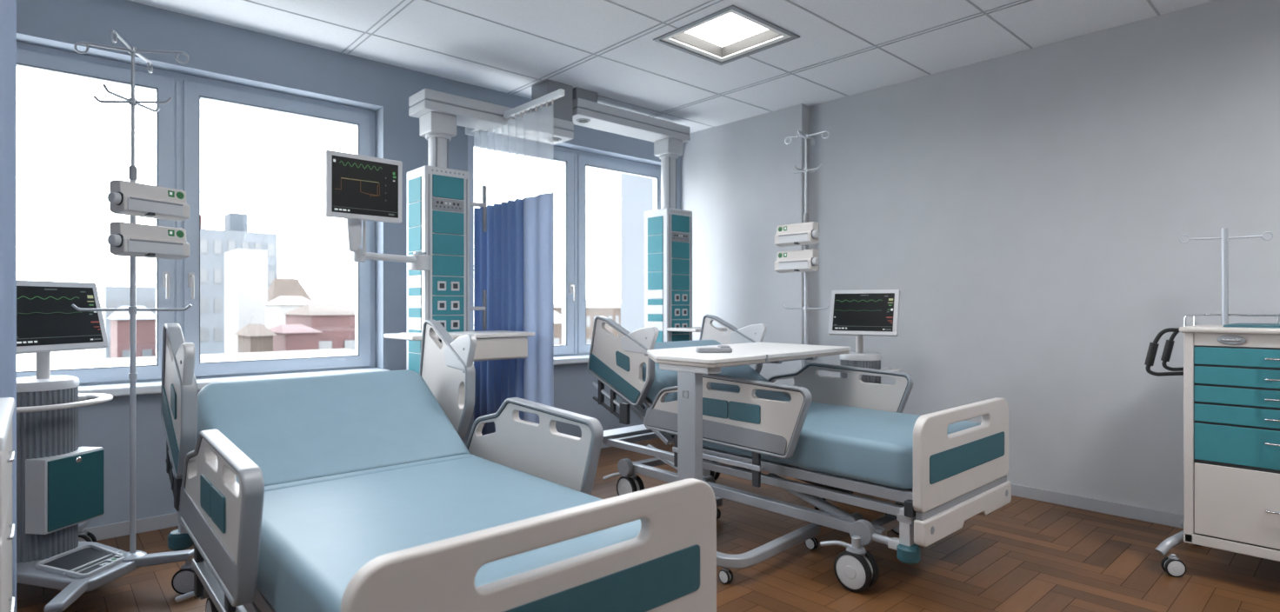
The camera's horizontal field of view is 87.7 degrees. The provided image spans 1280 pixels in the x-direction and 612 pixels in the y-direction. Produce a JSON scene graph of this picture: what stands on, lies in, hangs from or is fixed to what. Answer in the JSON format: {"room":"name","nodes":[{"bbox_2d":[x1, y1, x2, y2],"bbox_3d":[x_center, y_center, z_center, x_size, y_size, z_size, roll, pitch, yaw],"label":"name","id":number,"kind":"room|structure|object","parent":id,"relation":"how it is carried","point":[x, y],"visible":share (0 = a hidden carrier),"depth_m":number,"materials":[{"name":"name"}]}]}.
{"room":"hospital room","nodes":[
{"label":"hospital room","id":0,"kind":"room"},
{"bbox_2d":[16,0,680,528],"bbox_3d":[-2.096,-0.192,3.934,7.157,2.663,0.300,0,0,-42],"label":"wall","id":1,"kind":"structure","parent":0,"point":[217,51],"depth_m":3.78,"materials":[{"name":"paint"}]},
{"bbox_2d":[16,41,390,396],"bbox_3d":[-2.437,-0.407,3.515,2.150,1.695,0.285,0,0,-42],"label":"window","id":2,"kind":"structure","parent":1,"relation":"in","point":[177,121],"depth_m":3.59,"materials":[{"name":"plastic"}]},
{"bbox_2d":[83,437,659,540],"bbox_3d":[-2.032,1.105,3.780,6.446,0.070,0.014,0,0,-42],"label":"baseboard","id":3,"kind":"structure","parent":1,"relation":"attached to","point":[112,530],"depth_m":3.34,"materials":[{"name":"paint"}]},
{"bbox_2d":[465,88,660,365],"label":"window","id":4,"kind":"structure","parent":1,"relation":"in","point":[574,349],"depth_m":5.29,"materials":[{"name":"plastic"}]},
{"bbox_2d":[16,438,1279,611],"bbox_3d":[0.206,1.141,1.381,7.157,0.002,7.175,0,0,-42],"label":"floor","id":5,"kind":"structure","parent":0,"point":[1026,555],"depth_m":2.89,"materials":[{"name":"brown wood"}]},
{"bbox_2d":[0,397,14,611],"bbox_3d":[-1.369,0.669,1.059,0.546,0.942,0.586,0,0,-42],"label":"base cabinet","id":6,"kind":"object","parent":5,"relation":"on","point":[7,404],"visible":1,"depth_m":1.18,"materials":[{"name":"grey plastic"}]},
{"bbox_2d":[16,29,193,611],"bbox_3d":[-2.240,0.051,2.616,0.991,2.178,0.691,0,0,19],"label":"trolley","id":7,"kind":"object","parent":5,"relation":"on","point":[60,482],"visible":0.92,"depth_m":2.65,"materials":[{"name":"grey plastic"}]},
{"bbox_2d":[16,280,108,353],"bbox_3d":[-2.348,0.041,2.651,0.103,0.281,0.410,0,0,8],"label":"monitor","id":8,"kind":"object","parent":7,"relation":"on","point":[47,321],"depth_m":2.66,"materials":[{"name":"grey"}]},
{"bbox_2d":[107,180,189,221],"bbox_3d":[-1.967,-0.418,2.655,0.112,0.130,0.284,0,0,21],"label":"pump","id":9,"kind":"object","parent":7,"relation":"attached to","point":[124,197],"visible":1,"depth_m":2.62,"materials":[{"name":"white plastic"}]},
{"bbox_2d":[107,221,189,259],"bbox_3d":[-1.967,-0.258,2.655,0.112,0.130,0.284,0,0,21],"label":"pump","id":10,"kind":"object","parent":7,"relation":"attached to","point":[124,239],"visible":1,"depth_m":2.62,"materials":[{"name":"white plastic"}]},
{"bbox_2d":[160,319,716,611],"bbox_3d":[-0.764,0.599,2.042,0.970,1.081,1.904,0,0,-42],"label":"hospital bed","id":11,"kind":"object","parent":5,"relation":"on","point":[352,492],"visible":1,"depth_m":1.73,"materials":[{"name":"fabric"}]},
{"bbox_2d":[646,342,850,584],"bbox_3d":[0.564,0.682,3.404,1.268,0.916,0.854,0,0,-42],"label":"table","id":12,"kind":"object","parent":5,"relation":"on","point":[690,365],"visible":0.64,"depth_m":2.93,"materials":[{"name":"plastic"}]},
{"bbox_2d":[695,345,732,353],"bbox_3d":[0.357,0.206,3.217,0.170,0.034,0.090,0,0,0],"label":"flat device","id":13,"kind":"object","parent":12,"relation":"on","point":[721,349],"visible":1,"depth_m":3.17,"materials":[{"name":"grey plastic"}]},
{"bbox_2d":[587,314,1011,592],"bbox_3d":[0.675,0.599,3.551,0.970,1.083,2.118,0,0,-42],"label":"hospital bed","id":14,"kind":"object","parent":5,"relation":"on","point":[838,436],"visible":0.91,"depth_m":2.98,"materials":[{"name":"plastic"}]},
{"bbox_2d":[782,129,900,512],"bbox_3d":[1.280,0.051,3.995,0.808,2.178,0.949,0,0,27],"label":"trolley","id":15,"kind":"object","parent":5,"relation":"on","point":[860,313],"visible":0.45,"depth_m":4.06,"materials":[{"name":"grey plastic"}]},
{"bbox_2d":[774,221,819,246],"bbox_3d":[0.951,-0.428,3.986,0.112,0.130,0.284,0,0,-42],"label":"pump","id":16,"kind":"object","parent":15,"relation":"attached to","point":[803,233],"visible":1,"depth_m":3.95,"materials":[{"name":"white plastic"}]},
{"bbox_2d":[774,249,819,273],"bbox_3d":[0.951,-0.268,3.986,0.112,0.130,0.284,0,0,-42],"label":"pump","id":17,"kind":"object","parent":15,"relation":"attached to","point":[803,260],"visible":1,"depth_m":3.95,"materials":[{"name":"white plastic"}]},
{"bbox_2d":[828,289,899,336],"bbox_3d":[1.371,0.041,4.078,0.410,0.281,0.103,0,0,35],"label":"monitor","id":18,"kind":"object","parent":15,"relation":"on","point":[862,312],"depth_m":4.05,"materials":[{"name":"grey"}]},
{"bbox_2d":[1144,227,1279,577],"bbox_3d":[2.651,0.390,2.779,0.615,1.500,0.834,0,0,-42],"label":"cart","id":19,"kind":"object","parent":5,"relation":"on","point":[1230,373],"visible":1,"depth_m":2.72,"materials":[{"name":"grey plastic"}]},
{"bbox_2d":[127,0,1216,133],"bbox_3d":[0.206,-1.531,1.381,7.157,0.024,7.175,0,0,-42],"label":"ceiling","id":20,"kind":"structure","parent":0,"point":[608,49],"depth_m":3.75,"materials":[{"name":"tile"}]},
{"bbox_2d":[0,0,16,611],"bbox_3d":[-1.923,-0.241,1.363,0.970,2.563,0.077,0,0,-42],"label":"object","id":21,"kind":"object","parent":20,"relation":"hanging from","point":[8,8],"visible":0.81,"depth_m":1.66,"materials":[{"name":"fabric"}]},
{"bbox_2d":[324,79,573,373],"bbox_3d":[-1.036,-0.402,3.969,1.701,2.243,0.651,0,0,-42],"label":"pendant","id":22,"kind":"object","parent":20,"relation":"hanging from","point":[357,188],"visible":0.91,"depth_m":3.92,"materials":[{"name":"grey plastic"}]},
{"bbox_2d":[324,149,401,223],"bbox_3d":[-1.408,-0.601,3.400,0.386,0.325,0.070,0,0,-42],"label":"monitor","id":23,"kind":"object","parent":22,"relation":"on","point":[357,188],"depth_m":3.37,"materials":[{"name":"grey plastic"}]},
{"bbox_2d":[437,320,446,329],"bbox_3d":[-1.164,0.112,3.913,0.054,0.054,0.010,0,0,-42],"label":"power socket","id":24,"kind":"object","parent":22,"relation":"attached to","point":[443,322],"depth_m":3.92,"materials":[{"name":"grey plastic"}]},
{"bbox_2d":[437,300,446,310],"bbox_3d":[-1.164,-0.004,3.913,0.054,0.054,0.010,0,0,-42],"label":"power socket","id":25,"kind":"object","parent":22,"relation":"attached to","point":[441,304],"depth_m":3.91,"materials":[{"name":"grey plastic"}]},
{"bbox_2d":[437,280,446,290],"bbox_3d":[-1.164,-0.118,3.913,0.054,0.054,0.010,0,0,-42],"label":"power socket","id":26,"kind":"object","parent":22,"relation":"attached to","point":[441,284],"depth_m":3.91,"materials":[{"name":"grey plastic"}]},
{"bbox_2d":[451,320,459,329],"bbox_3d":[-1.101,0.112,3.970,0.054,0.054,0.010,0,0,-42],"label":"power socket","id":27,"kind":"object","parent":22,"relation":"attached to","point":[455,323],"depth_m":3.97,"materials":[{"name":"grey plastic"}]},
{"bbox_2d":[451,300,459,310],"bbox_3d":[-1.101,-0.004,3.970,0.054,0.054,0.010,0,0,-42],"label":"power socket","id":28,"kind":"object","parent":22,"relation":"attached to","point":[455,304],"depth_m":3.97,"materials":[{"name":"grey plastic"}]},
{"bbox_2d":[451,281,459,290],"bbox_3d":[-1.101,-0.118,3.970,0.054,0.054,0.010,0,0,-42],"label":"power socket","id":29,"kind":"object","parent":22,"relation":"attached to","point":[455,285],"depth_m":3.96,"materials":[{"name":"grey plastic"}]},
{"bbox_2d":[383,330,534,340],"bbox_3d":[-1.020,0.166,3.807,0.745,0.025,0.389,0,0,-42],"label":"shelf","id":30,"kind":"object","parent":22,"relation":"attached to","point":[486,335],"depth_m":3.73,"materials":[{"name":"laminate"}]},
{"bbox_2d":[473,99,553,435],"bbox_3d":[-0.805,-0.168,4.184,0.063,2.055,0.912,0,0,-42],"label":"privacy curtain","id":31,"kind":"object","parent":20,"relation":"hanging from","point":[514,257],"visible":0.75,"depth_m":4.11,"materials":[{"name":"fabric"}]},
{"bbox_2d":[572,86,726,342],"bbox_3d":[0.059,-0.402,5.009,1.257,2.243,0.572,0,0,-42],"label":"pendant","id":32,"kind":"object","parent":20,"relation":"hanging from","point":[668,230],"visible":0.87,"depth_m":5.23,"materials":[{"name":"grey plastic"}]},
{"bbox_2d":[674,323,679,327],"bbox_3d":[0.293,0.165,5.227,0.054,0.054,0.010,0,0,-42],"label":"power socket","id":33,"kind":"object","parent":32,"relation":"attached to","point":[676,325],"depth_m":5.22,"materials":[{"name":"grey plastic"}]},
{"bbox_2d":[674,308,679,315],"bbox_3d":[0.293,0.050,5.227,0.054,0.054,0.010,0,0,-42],"label":"power socket","id":34,"kind":"object","parent":32,"relation":"attached to","point":[676,310],"depth_m":5.22,"materials":[{"name":"grey plastic"}]},
{"bbox_2d":[674,293,679,300],"bbox_3d":[0.293,-0.066,5.227,0.054,0.054,0.010,0,0,-42],"label":"power socket","id":35,"kind":"object","parent":32,"relation":"attached to","point":[676,296],"depth_m":5.22,"materials":[{"name":"grey plastic"}]},
{"bbox_2d":[682,308,686,315],"bbox_3d":[0.356,0.050,5.284,0.054,0.054,0.010,0,0,-42],"label":"power socket","id":36,"kind":"object","parent":32,"relation":"attached to","point":[684,310],"depth_m":5.28,"materials":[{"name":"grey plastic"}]},
{"bbox_2d":[682,294,686,300],"bbox_3d":[0.356,-0.066,5.284,0.054,0.054,0.010,0,0,-42],"label":"power socket","id":37,"kind":"object","parent":32,"relation":"attached to","point":[684,296],"depth_m":5.28,"materials":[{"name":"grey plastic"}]},
{"bbox_2d":[666,326,726,332],"bbox_3d":[0.462,0.182,5.196,0.407,0.025,0.310,0,0,-42],"label":"shelf","id":38,"kind":"object","parent":32,"relation":"attached to","point":[669,329],"depth_m":5.11,"materials":[{"name":"white plastic"}]},
{"bbox_2d":[653,4,799,65],"bbox_3d":[0.488,-1.569,3.781,0.588,0.108,0.588,0,0,-42],"label":"ceiling light","id":39,"kind":"object","parent":20,"relation":"attached to","point":[731,33],"visible":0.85,"depth_m":3.86,"materials":[{"name":"grey plastic"}]},
{"bbox_2d":[685,12,767,46],"bbox_3d":[0.488,-1.596,3.781,0.418,0.022,0.418,0,0,-42],"label":"diffuser","id":40,"kind":"object","parent":39,"relation":"attached to","point":[730,30],"depth_m":3.85,"materials":[{"name":"white plastic"}]},
{"bbox_2d":[680,103,808,385],"bbox_3d":[0.828,-0.192,5.514,0.097,2.663,1.270,0,0,-42],"label":"wall","id":41,"kind":"structure","parent":0,"point":[738,184],"depth_m":5.38,"materials":[{"name":"paint"}]},
{"bbox_2d":[808,0,1279,514],"bbox_3d":[2.752,-0.192,3.678,0.300,2.663,6.575,0,0,-42],"label":"wall","id":42,"kind":"structure","parent":0,"point":[1028,211],"depth_m":3.80,"materials":[{"name":"paint"}]},
{"bbox_2d":[1011,483,1183,528],"bbox_3d":[2.599,1.105,3.540,0.111,0.070,6.575,0,0,-42],"label":"baseboard","id":43,"kind":"structure","parent":42,"relation":"attached to","point":[1092,504],"depth_m":3.67,"materials":[{"name":"paint"}]},
{"label":"outside","id":44,"kind":"structure","parent":0,"visible":0},
{"bbox_2d":[16,348,99,371],"bbox_3d":[-100.857,15.240,186.451,500.000,0.200,388.000,0,0,-42],"label":"ground","id":45,"kind":"structure","parent":44,"point":[24,362],"depth_m":194.94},
{"bbox_2d":[100,286,155,358],"bbox_3d":[-39.731,6.840,51.658,3.000,16.600,6.060,0,0,-42],"label":"office building","id":46,"kind":"structure","parent":45,"relation":"on","point":[110,296],"depth_m":49.19,"materials":[{"name":"grey"}]},
{"bbox_2d":[106,306,155,358],"bbox_3d":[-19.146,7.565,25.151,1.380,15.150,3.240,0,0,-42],"label":"house","id":47,"kind":"structure","parent":45,"relation":"on","point":[145,321],"depth_m":24.15,"materials":[{"name":"red tile"}]},
{"bbox_2d":[58,348,354,368],"bbox_3d":[-12.960,8.350,20.860,7.900,13.580,2.460,0,0,-42],"label":"terrace","id":48,"kind":"object","parent":45,"relation":"on","point":[291,354],"visible":0.02,"depth_m":20.25,"materials":[{"name":"grey"}]},
{"bbox_2d":[200,212,277,354],"bbox_3d":[-45.406,2.640,73.474,7.400,25.000,10.060,0,0,-42],"label":"building","id":49,"kind":"structure","parent":45,"relation":"on","point":[214,243],"depth_m":68.57,"materials":[{"name":"grey"}]},
{"bbox_2d":[224,248,267,353],"bbox_3d":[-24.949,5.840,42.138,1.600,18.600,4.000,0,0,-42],"label":"building","id":50,"kind":"structure","parent":45,"relation":"on","point":[245,270],"depth_m":40.76,"materials":[{"name":"white"}]},
{"bbox_2d":[233,323,277,353],"bbox_3d":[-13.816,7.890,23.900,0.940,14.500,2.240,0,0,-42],"label":"house","id":51,"kind":"structure","parent":45,"relation":"on","point":[256,337],"depth_m":23.31,"materials":[{"name":"tile"}]},
{"bbox_2d":[263,296,315,328],"bbox_3d":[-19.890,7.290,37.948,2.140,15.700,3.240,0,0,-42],"label":"house","id":52,"kind":"structure","parent":45,"relation":"on","point":[275,309],"depth_m":37.04,"materials":[{"name":"grey"}]},
{"bbox_2d":[267,278,313,301],"bbox_3d":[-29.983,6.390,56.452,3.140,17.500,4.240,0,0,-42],"label":"roof","id":53,"kind":"structure","parent":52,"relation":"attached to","point":[279,287],"depth_m":55.75,"materials":[{"name":"tile"}]},
{"bbox_2d":[268,324,320,351],"bbox_3d":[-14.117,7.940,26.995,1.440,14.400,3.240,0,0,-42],"label":"house","id":54,"kind":"structure","parent":45,"relation":"on","point":[289,337],"depth_m":26.02,"materials":[{"name":"tile"}]},
{"bbox_2d":[282,303,354,350],"bbox_3d":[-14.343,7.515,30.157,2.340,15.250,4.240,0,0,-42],"label":"house","id":55,"kind":"structure","parent":45,"relation":"on","point":[336,322],"depth_m":28.79,"materials":[{"name":"tile"}]},
{"bbox_2d":[553,310,561,345],"bbox_3d":[-8.423,7.540,53.006,3.740,15.200,6.240,0,0,-42],"label":"house","id":56,"kind":"structure","parent":45,"relation":"on","point":[557,317],"depth_m":51.01,"materials":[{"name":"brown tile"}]},
{"bbox_2d":[553,299,620,343],"bbox_3d":[-7.243,7.090,93.126,10.240,16.100,8.240,0,0,-42],"label":"building","id":57,"kind":"structure","parent":45,"relation":"on","point":[611,310],"depth_m":90.34,"materials":[{"name":"brown tile"}]},
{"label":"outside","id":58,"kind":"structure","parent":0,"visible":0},
{"bbox_2d":[620,173,653,333],"bbox_3d":[2.748,3.640,10.391,6.000,23.000,2.350,0,0,-42],"label":"building","id":59,"kind":"structure","parent":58,"point":[636,192],"depth_m":9.05,"materials":[{"name":"white"}]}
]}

